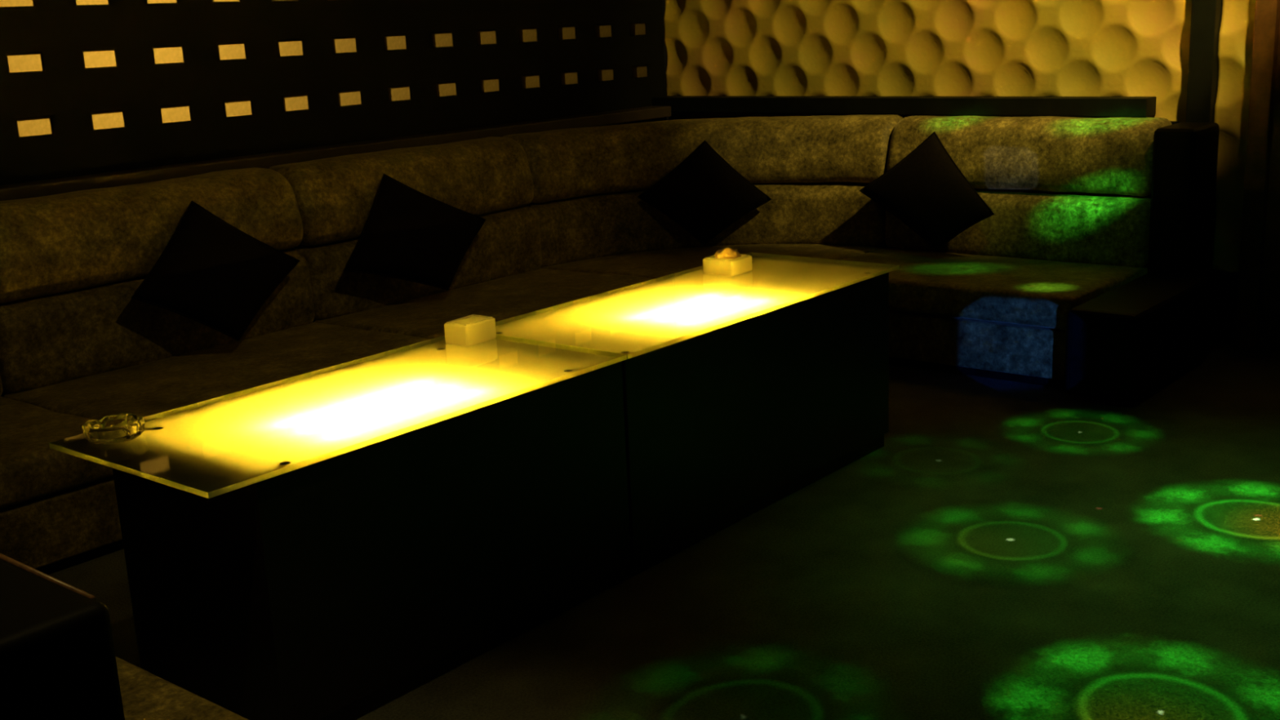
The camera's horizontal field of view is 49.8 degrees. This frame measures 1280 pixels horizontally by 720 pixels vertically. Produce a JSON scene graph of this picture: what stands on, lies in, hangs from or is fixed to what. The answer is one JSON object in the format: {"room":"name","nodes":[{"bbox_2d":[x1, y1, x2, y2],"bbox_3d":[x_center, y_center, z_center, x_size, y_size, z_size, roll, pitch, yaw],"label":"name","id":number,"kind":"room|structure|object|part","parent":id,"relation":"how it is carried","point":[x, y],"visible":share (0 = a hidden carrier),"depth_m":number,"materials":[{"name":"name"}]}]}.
{"room":"entertainment venue","nodes":[
{"label":"entertainment venue","id":0,"kind":"room"},
{"bbox_2d":[0,0,666,185],"bbox_3d":[-2.180,-1.091,4.670,0.012,2.950,7.250,9,18,39],"label":"wall","id":1,"kind":"structure","parent":0,"point":[87,86],"depth_m":5.58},
{"bbox_3d":[-2.128,-1.236,4.697,0.001,0.066,0.129,9,18,39],"label":"pane","id":2,"kind":"part","parent":1,"relation":"part of","materials":[{"name":"yellow"}]},
{"bbox_3d":[-2.119,-1.024,4.750,0.001,0.066,0.129,9,18,39],"label":"pane","id":3,"kind":"part","parent":1,"relation":"part of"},
{"bbox_3d":[-2.109,-0.813,4.802,0.001,0.066,0.129,9,18,39],"label":"pane","id":4,"kind":"part","parent":1,"relation":"part of","materials":[{"name":"yellow glass"}]},
{"bbox_3d":[-1.952,-1.295,4.903,0.001,0.066,0.129,9,18,39],"label":"pane","id":5,"kind":"part","parent":1,"relation":"part of","materials":[{"name":"yellow"}]},
{"bbox_3d":[-1.943,-1.083,4.956,0.001,0.066,0.129,9,19,39],"label":"pane","id":6,"kind":"part","parent":1,"relation":"part of","materials":[{"name":"yellow glass"}]},
{"bbox_3d":[-1.933,-0.872,5.008,0.001,0.066,0.129,9,18,39],"label":"pane","id":7,"kind":"part","parent":1,"relation":"part of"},
{"bbox_3d":[-1.777,-1.354,5.109,0.001,0.066,0.129,9,18,39],"label":"pane","id":8,"kind":"part","parent":1,"relation":"part of","materials":[{"name":"yellow glass"}]},
{"bbox_3d":[-1.767,-1.143,5.162,0.001,0.066,0.129,9,18,39],"label":"pane","id":9,"kind":"part","parent":1,"relation":"part of","materials":[{"name":"yellow glass"}]},
{"bbox_3d":[-1.758,-0.931,5.215,0.001,0.066,0.129,9,18,39],"label":"pane","id":10,"kind":"part","parent":1,"relation":"part of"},
{"bbox_3d":[-1.601,-1.413,5.316,0.001,0.066,0.129,9,18,39],"label":"pane","id":11,"kind":"part","parent":1,"relation":"part of","materials":[{"name":"yellow"}]},
{"bbox_3d":[-1.592,-1.202,5.368,0.001,0.066,0.129,9,18,39],"label":"pane","id":12,"kind":"part","parent":1,"relation":"part of","materials":[{"name":"yellow glass"}]},
{"bbox_3d":[-1.582,-0.990,5.421,0.001,0.066,0.129,9,18,39],"label":"pane","id":13,"kind":"part","parent":1,"relation":"part of","materials":[{"name":"yellow glass"}]},
{"bbox_3d":[-1.425,-1.472,5.522,0.001,0.066,0.129,9,18,39],"label":"pane","id":14,"kind":"part","parent":1,"relation":"part of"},
{"bbox_3d":[-1.416,-1.261,5.574,0.001,0.066,0.129,9,19,39],"label":"pane","id":15,"kind":"part","parent":1,"relation":"part of","materials":[{"name":"yellow glass"}]},
{"bbox_3d":[-1.407,-1.050,5.627,0.001,0.066,0.129,9,17,39],"label":"pane","id":16,"kind":"part","parent":1,"relation":"part of","materials":[{"name":"yellow glass"}]},
{"bbox_2d":[0,106,671,200],"bbox_3d":[-2.141,-0.568,4.706,0.130,0.055,7.130,9,18,39],"label":"trim","id":17,"kind":"structure","parent":1,"relation":"attached to","point":[126,177],"depth_m":5.56,"materials":[{"name":"brown wood"}]},
{"bbox_3d":[-1.240,-1.320,5.781,0.001,0.066,0.129,9,18,39],"label":"pane","id":18,"kind":"part","parent":1,"relation":"part of","materials":[{"name":"yellow"}]},
{"bbox_3d":[-1.231,-1.109,5.833,0.001,0.066,0.129,9,18,39],"label":"pane","id":19,"kind":"part","parent":1,"relation":"part of","materials":[{"name":"yellow glass"}]},
{"bbox_3d":[-1.065,-1.379,5.987,0.001,0.066,0.129,9,17,39],"label":"pane","id":20,"kind":"part","parent":1,"relation":"part of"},
{"bbox_3d":[-1.055,-1.168,6.040,0.001,0.066,0.129,9,17,39],"label":"pane","id":21,"kind":"part","parent":1,"relation":"part of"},
{"bbox_3d":[-0.889,-1.439,6.193,0.001,0.066,0.129,9,18,39],"label":"pane","id":22,"kind":"part","parent":1,"relation":"part of","materials":[{"name":"yellow"}]},
{"bbox_3d":[-0.879,-1.227,6.246,0.001,0.066,0.129,9,17,39],"label":"pane","id":23,"kind":"part","parent":1,"relation":"part of","materials":[{"name":"yellow glass"}]},
{"bbox_3d":[-0.713,-1.498,6.399,0.001,0.066,0.129,9,18,39],"label":"pane","id":24,"kind":"part","parent":1,"relation":"part of","materials":[{"name":"yellow"}]},
{"bbox_3d":[-0.704,-1.286,6.452,0.001,0.066,0.129,9,18,39],"label":"pane","id":25,"kind":"part","parent":1,"relation":"part of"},
{"bbox_3d":[-0.538,-1.557,6.606,0.001,0.066,0.129,9,18,39],"label":"pane","id":26,"kind":"part","parent":1,"relation":"part of","materials":[{"name":"yellow"}]},
{"bbox_3d":[-0.528,-1.346,6.658,0.001,0.066,0.129,9,18,39],"label":"pane","id":27,"kind":"part","parent":1,"relation":"part of","materials":[{"name":"yellow glass"}]},
{"bbox_3d":[-0.362,-1.616,6.812,0.001,0.066,0.129,9,18,39],"label":"pane","id":28,"kind":"part","parent":1,"relation":"part of","materials":[{"name":"yellow"}]},
{"bbox_3d":[-0.352,-1.405,6.864,0.001,0.066,0.129,9,19,39],"label":"pane","id":29,"kind":"part","parent":1,"relation":"part of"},
{"bbox_3d":[-0.186,-1.675,7.018,0.001,0.066,0.129,9,18,39],"label":"pane","id":30,"kind":"part","parent":1,"relation":"part of","materials":[{"name":"yellow"}]},
{"bbox_3d":[-0.177,-1.464,7.071,0.001,0.066,0.129,9,18,39],"label":"pane","id":31,"kind":"part","parent":1,"relation":"part of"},
{"bbox_3d":[-0.011,-1.735,7.224,0.001,0.066,0.129,9,18,39],"label":"pane","id":32,"kind":"part","parent":1,"relation":"part of","materials":[{"name":"glass"}]},
{"bbox_3d":[-0.001,-1.523,7.277,0.001,0.066,0.129,9,18,39],"label":"pane","id":33,"kind":"part","parent":1,"relation":"part of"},
{"bbox_2d":[48,341,1279,719],"bbox_3d":[-0.068,0.676,3.512,8.121,0.100,7.450,9,18,39],"label":"floor","id":34,"kind":"structure","parent":0,"point":[1008,550],"depth_m":3.53,"materials":[{"name":"carpet"}]},
{"bbox_2d":[0,374,124,574],"bbox_3d":[-2.090,0.098,4.013,1.057,0.953,0.677,9,18,39],"label":"sofa section","id":35,"kind":"object","parent":34,"relation":"on","point":[59,510],"visible":0.65,"depth_m":3.86,"materials":[{"name":"fabric"}]},
{"bbox_2d":[0,374,2,396],"bbox_3d":[-2.347,0.043,4.217,0.255,0.306,0.677,9,18,39],"label":"cushion","id":36,"kind":"object","parent":35,"relation":"on","point":[1,384],"depth_m":4.41,"materials":[{"name":"fabric"}]},
{"bbox_2d":[0,396,113,508],"bbox_3d":[-1.986,0.281,3.977,0.808,0.135,0.677,9,18,39],"label":"seat cushion","id":37,"kind":"object","parent":35,"relation":"on","point":[33,473],"depth_m":3.85,"materials":[{"name":"fabric"}]},
{"bbox_2d":[0,553,248,719],"bbox_3d":[-1.076,0.552,2.218,1.565,0.852,0.620,9,18,39],"label":"sofa section","id":38,"kind":"object","parent":34,"relation":"on","point":[59,661],"visible":1,"depth_m":1.51,"materials":[{"name":"black leather"}]},
{"bbox_3d":[-1.225,0.505,2.025,1.565,0.650,0.165,9,18,39],"label":"backrest","id":39,"kind":"part","parent":38,"relation":"part of","materials":[{"name":"black leather"}]},
{"bbox_2d":[115,656,248,719],"bbox_3d":[-1.035,0.661,2.295,1.560,0.124,0.500,9,18,39],"label":"seat cushion","id":40,"kind":"object","parent":38,"relation":"on","point":[145,695],"depth_m":2.33,"materials":[{"name":"fabric"}]},
{"bbox_2d":[0,167,431,421],"bbox_3d":[-1.481,-0.108,4.727,1.058,0.955,1.237,9,18,39],"label":"sofa section","id":41,"kind":"object","parent":34,"relation":"on","point":[74,339],"visible":0.44,"depth_m":4.67,"materials":[{"name":"fabric"}]},
{"bbox_2d":[0,167,302,303],"bbox_3d":[-1.767,-0.461,4.868,0.259,0.315,1.237,9,18,39],"label":"cushion","id":42,"kind":"object","parent":41,"relation":"on","point":[76,245],"depth_m":4.70,"materials":[{"name":"fabric"}]},
{"bbox_2d":[0,248,315,393],"bbox_3d":[-1.738,-0.162,4.929,0.251,0.306,1.237,9,18,39],"label":"cushion","id":43,"kind":"object","parent":41,"relation":"on","point":[51,338],"depth_m":4.66,"materials":[{"name":"fabric"}]},
{"bbox_2d":[131,200,300,341],"bbox_3d":[-1.477,-0.319,4.849,0.219,0.483,0.706,9,18,39],"label":"pillow","id":44,"kind":"object","parent":41,"relation":"on","point":[211,273],"visible":1,"depth_m":4.78,"materials":[{"name":"fabric"}]},
{"bbox_2d":[3,322,431,421],"bbox_3d":[-1.376,0.077,4.690,0.806,0.135,1.237,9,18,39],"label":"seat cushion","id":45,"kind":"object","parent":41,"relation":"on","point":[158,381],"depth_m":4.62,"materials":[{"name":"fabric"}]},
{"bbox_2d":[48,334,631,719],"bbox_3d":[-0.639,0.382,3.311,0.592,0.617,1.231,9,18,39],"label":"table","id":46,"kind":"object","parent":34,"relation":"on","point":[335,542],"visible":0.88,"depth_m":3.05,"materials":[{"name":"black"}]},
{"bbox_2d":[81,413,144,444],"bbox_3d":[-1.136,0.150,2.977,0.128,0.036,0.128,9,18,39],"label":"ashtray","id":47,"kind":"object","parent":46,"relation":"on","point":[115,428],"visible":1,"depth_m":2.95,"materials":[{"name":"clear glass"}]},
{"bbox_3d":[-0.801,0.323,3.506,0.014,0.550,1.112,9,18,39],"label":"panel","id":48,"kind":"part","parent":46,"relation":"part of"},
{"bbox_3d":[-0.945,0.472,2.933,0.516,0.550,0.014,9,18,39],"label":"panel","id":49,"kind":"part","parent":46,"relation":"part of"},
{"bbox_3d":[-0.652,0.088,3.238,0.592,0.012,1.231,9,18,39],"label":"glass","id":50,"kind":"part","parent":46,"relation":"part of","materials":[{"name":"yellow glass"}]},
{"bbox_3d":[-0.392,0.387,3.176,0.014,0.550,1.112,9,18,39],"label":"panel","id":51,"kind":"part","parent":46,"relation":"part of","materials":[{"name":"black wood"}]},
{"bbox_2d":[444,314,496,346],"bbox_3d":[-0.460,-0.080,3.730,0.085,0.061,0.118,8,17,35],"label":"box","id":52,"kind":"object","parent":46,"relation":"on","point":[470,330],"visible":1,"depth_m":3.70,"materials":[{"name":"plastic"}]},
{"bbox_2d":[268,136,653,338],"bbox_3d":[-0.683,-0.376,5.664,1.058,0.953,1.277,9,18,39],"label":"sofa section","id":53,"kind":"object","parent":34,"relation":"on","point":[500,276],"visible":0.45,"depth_m":5.65,"materials":[{"name":"fabric"}]},
{"bbox_2d":[268,136,533,245],"bbox_3d":[-0.967,-0.727,5.805,0.257,0.314,1.277,9,18,39],"label":"cushion","id":54,"kind":"object","parent":53,"relation":"on","point":[490,179],"depth_m":5.72,"materials":[{"name":"fabric"}]},
{"bbox_2d":[342,173,485,290],"bbox_3d":[-0.896,-0.514,5.544,0.204,0.482,0.791,9,18,39],"label":"pillow","id":55,"kind":"object","parent":53,"relation":"on","point":[408,233],"visible":1,"depth_m":5.47,"materials":[{"name":"fabric"}]},
{"bbox_2d":[289,205,542,319],"bbox_3d":[-0.940,-0.432,5.867,0.256,0.304,1.277,9,18,39],"label":"cushion","id":56,"kind":"object","parent":53,"relation":"on","point":[507,245],"depth_m":5.71,"materials":[{"name":"fabric"}]},
{"bbox_2d":[314,268,653,338],"bbox_3d":[-0.578,-0.192,5.627,0.806,0.138,1.277,9,18,39],"label":"seat cushion","id":57,"kind":"object","parent":53,"relation":"on","point":[502,294],"depth_m":5.58,"materials":[{"name":"fabric"}]},
{"bbox_2d":[495,252,899,575],"bbox_3d":[0.198,0.100,4.293,0.592,0.617,1.404,9,18,39],"label":"table","id":58,"kind":"object","parent":34,"relation":"on","point":[744,392],"visible":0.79,"depth_m":4.05,"materials":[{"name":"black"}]},
{"bbox_3d":[0.184,-0.194,4.221,0.592,0.012,1.404,9,18,39],"label":"glass","id":59,"kind":"part","parent":58,"relation":"part of","materials":[{"name":"yellow glass"}]},
{"bbox_2d":[702,247,752,276],"bbox_3d":[0.289,-0.332,4.553,0.120,0.086,0.120,9,18,39],"label":"tissue box","id":60,"kind":"object","parent":58,"relation":"on","point":[727,261],"visible":1,"depth_m":4.52,"materials":[{"name":"plastic"}]},
{"bbox_3d":[0.397,0.121,4.103,0.014,0.550,1.356,9,18,39],"label":"panel","id":61,"kind":"part","parent":58,"relation":"part of","materials":[{"name":"black wood"}]},
{"bbox_2d":[502,114,904,278],"bbox_3d":[0.322,-0.643,6.556,1.434,0.954,1.435,9,18,39],"label":"sofa section","id":62,"kind":"object","parent":34,"relation":"on","point":[588,182],"visible":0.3,"depth_m":6.52,"materials":[{"name":"fabric"}]},
{"bbox_2d":[502,114,904,203],"bbox_3d":[0.299,-0.973,6.561,1.914,0.314,0.564,-4,14,-5],"label":"cushion","id":63,"kind":"object","parent":62,"relation":"on","point":[834,153],"depth_m":6.53,"materials":[{"name":"fabric"}]},
{"bbox_2d":[637,140,771,245],"bbox_3d":[0.304,-0.792,6.516,0.612,0.471,0.236,-8,15,-22],"label":"pillow","id":64,"kind":"object","parent":62,"relation":"on","point":[704,194],"visible":1,"depth_m":6.46,"materials":[{"name":"fabric"}]},
{"bbox_2d":[526,182,886,266],"bbox_3d":[0.313,-0.675,6.617,1.890,0.307,0.553,-4,14,-5],"label":"cushion","id":65,"kind":"object","parent":62,"relation":"on","point":[611,227],"depth_m":6.52,"materials":[{"name":"fabric"}]},
{"bbox_2d":[540,244,885,278],"bbox_3d":[0.346,-0.433,6.426,1.180,0.134,1.180,9,18,39],"label":"seat cushion","id":66,"kind":"object","parent":62,"relation":"on","point":[643,260],"depth_m":6.39,"materials":[{"name":"fabric"}]},
{"bbox_2d":[840,115,1219,401],"bbox_3d":[1.543,-0.496,5.745,1.498,0.954,1.153,9,18,39],"label":"sofa section","id":67,"kind":"object","parent":34,"relation":"on","point":[1089,274],"visible":0.74,"depth_m":5.60,"materials":[{"name":"fabric"}]},
{"bbox_2d":[858,131,994,250],"bbox_3d":[1.268,-0.753,6.099,0.224,0.493,0.646,-13,17,-35],"label":"pillow","id":68,"kind":"object","parent":67,"relation":"on","point":[926,190],"visible":1,"depth_m":6.03,"materials":[{"name":"fabric"}]},
{"bbox_2d":[840,247,1147,329],"bbox_3d":[1.396,-0.327,5.814,1.227,0.135,0.807,9,18,39],"label":"seat cushion","id":69,"kind":"object","parent":67,"relation":"on","point":[988,287],"depth_m":5.54,"materials":[{"name":"fabric"}]},
{"bbox_2d":[884,188,1151,267],"bbox_3d":[1.678,-0.610,6.108,1.227,0.305,0.254,9,18,39],"label":"cushion","id":70,"kind":"object","parent":67,"relation":"on","point":[1109,228],"depth_m":5.88,"materials":[{"name":"fabric"}]},
{"bbox_2d":[887,115,1171,196],"bbox_3d":[1.676,-0.908,6.048,1.227,0.313,0.260,9,18,39],"label":"cushion","id":71,"kind":"object","parent":67,"relation":"on","point":[999,156],"depth_m":5.89,"materials":[{"name":"fabric"}]},
{"bbox_3d":[1.933,-0.103,5.316,0.265,0.325,0.840,9,18,39],"label":"armrest","id":72,"kind":"part","parent":67,"relation":"part of","materials":[{"name":"black leather"}]},
{"bbox_3d":[1.781,-0.636,6.231,1.227,0.890,0.070,9,18,39],"label":"panel","id":73,"kind":"part","parent":67,"relation":"part of","materials":[{"name":"black leather"}]},
{"bbox_3d":[2.240,-0.513,5.696,0.165,0.910,0.330,9,18,39],"label":"armrest","id":74,"kind":"part","parent":67,"relation":"part of","materials":[{"name":"black leather"}]},
{"bbox_2d":[662,0,1255,273],"bbox_3d":[2.162,-1.577,5.840,8.121,2.950,0.201,9,18,39],"label":"wall","id":75,"kind":"structure","parent":0,"point":[712,47],"depth_m":6.32,"materials":[{"name":"paint"}]},
{"bbox_2d":[652,95,1156,117],"bbox_3d":[1.126,-1.223,6.610,2.646,0.078,0.120,9,18,39],"label":"trim","id":76,"kind":"structure","parent":75,"relation":"attached to","point":[1057,106],"depth_m":6.39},
{"bbox_3d":[1.186,-2.117,6.402,2.779,2.090,0.031,9,18,39],"label":"relief panel","id":77,"kind":"part","parent":75,"relation":"part of","materials":[{"name":"gold metal"}]},
{"bbox_2d":[1186,0,1222,122],"bbox_3d":[2.304,-1.520,5.588,0.097,2.950,0.080,9,18,39],"label":"pillar","id":78,"kind":"structure","parent":75,"relation":"attached to","point":[1206,15],"depth_m":5.63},
{"bbox_2d":[1208,271,1238,344],"bbox_3d":[2.469,-0.224,5.840,0.150,0.300,0.050,9,18,39],"label":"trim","id":79,"kind":"structure","parent":75,"relation":"attached to","point":[1224,285],"depth_m":5.81,"materials":[{"name":"black"}]},
{"bbox_3d":[2.411,-1.656,5.491,0.150,2.650,0.031,9,18,39],"label":"relief panel","id":80,"kind":"part","parent":75,"relation":"part of","materials":[{"name":"gold metal"}]},
{"bbox_2d":[1234,0,1279,350],"bbox_3d":[2.875,-1.103,5.196,1.062,2.280,0.119,9,18,39],"label":"door","id":81,"kind":"structure","parent":75,"relation":"in","point":[1257,324],"depth_m":5.59,"materials":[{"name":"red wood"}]}
]}

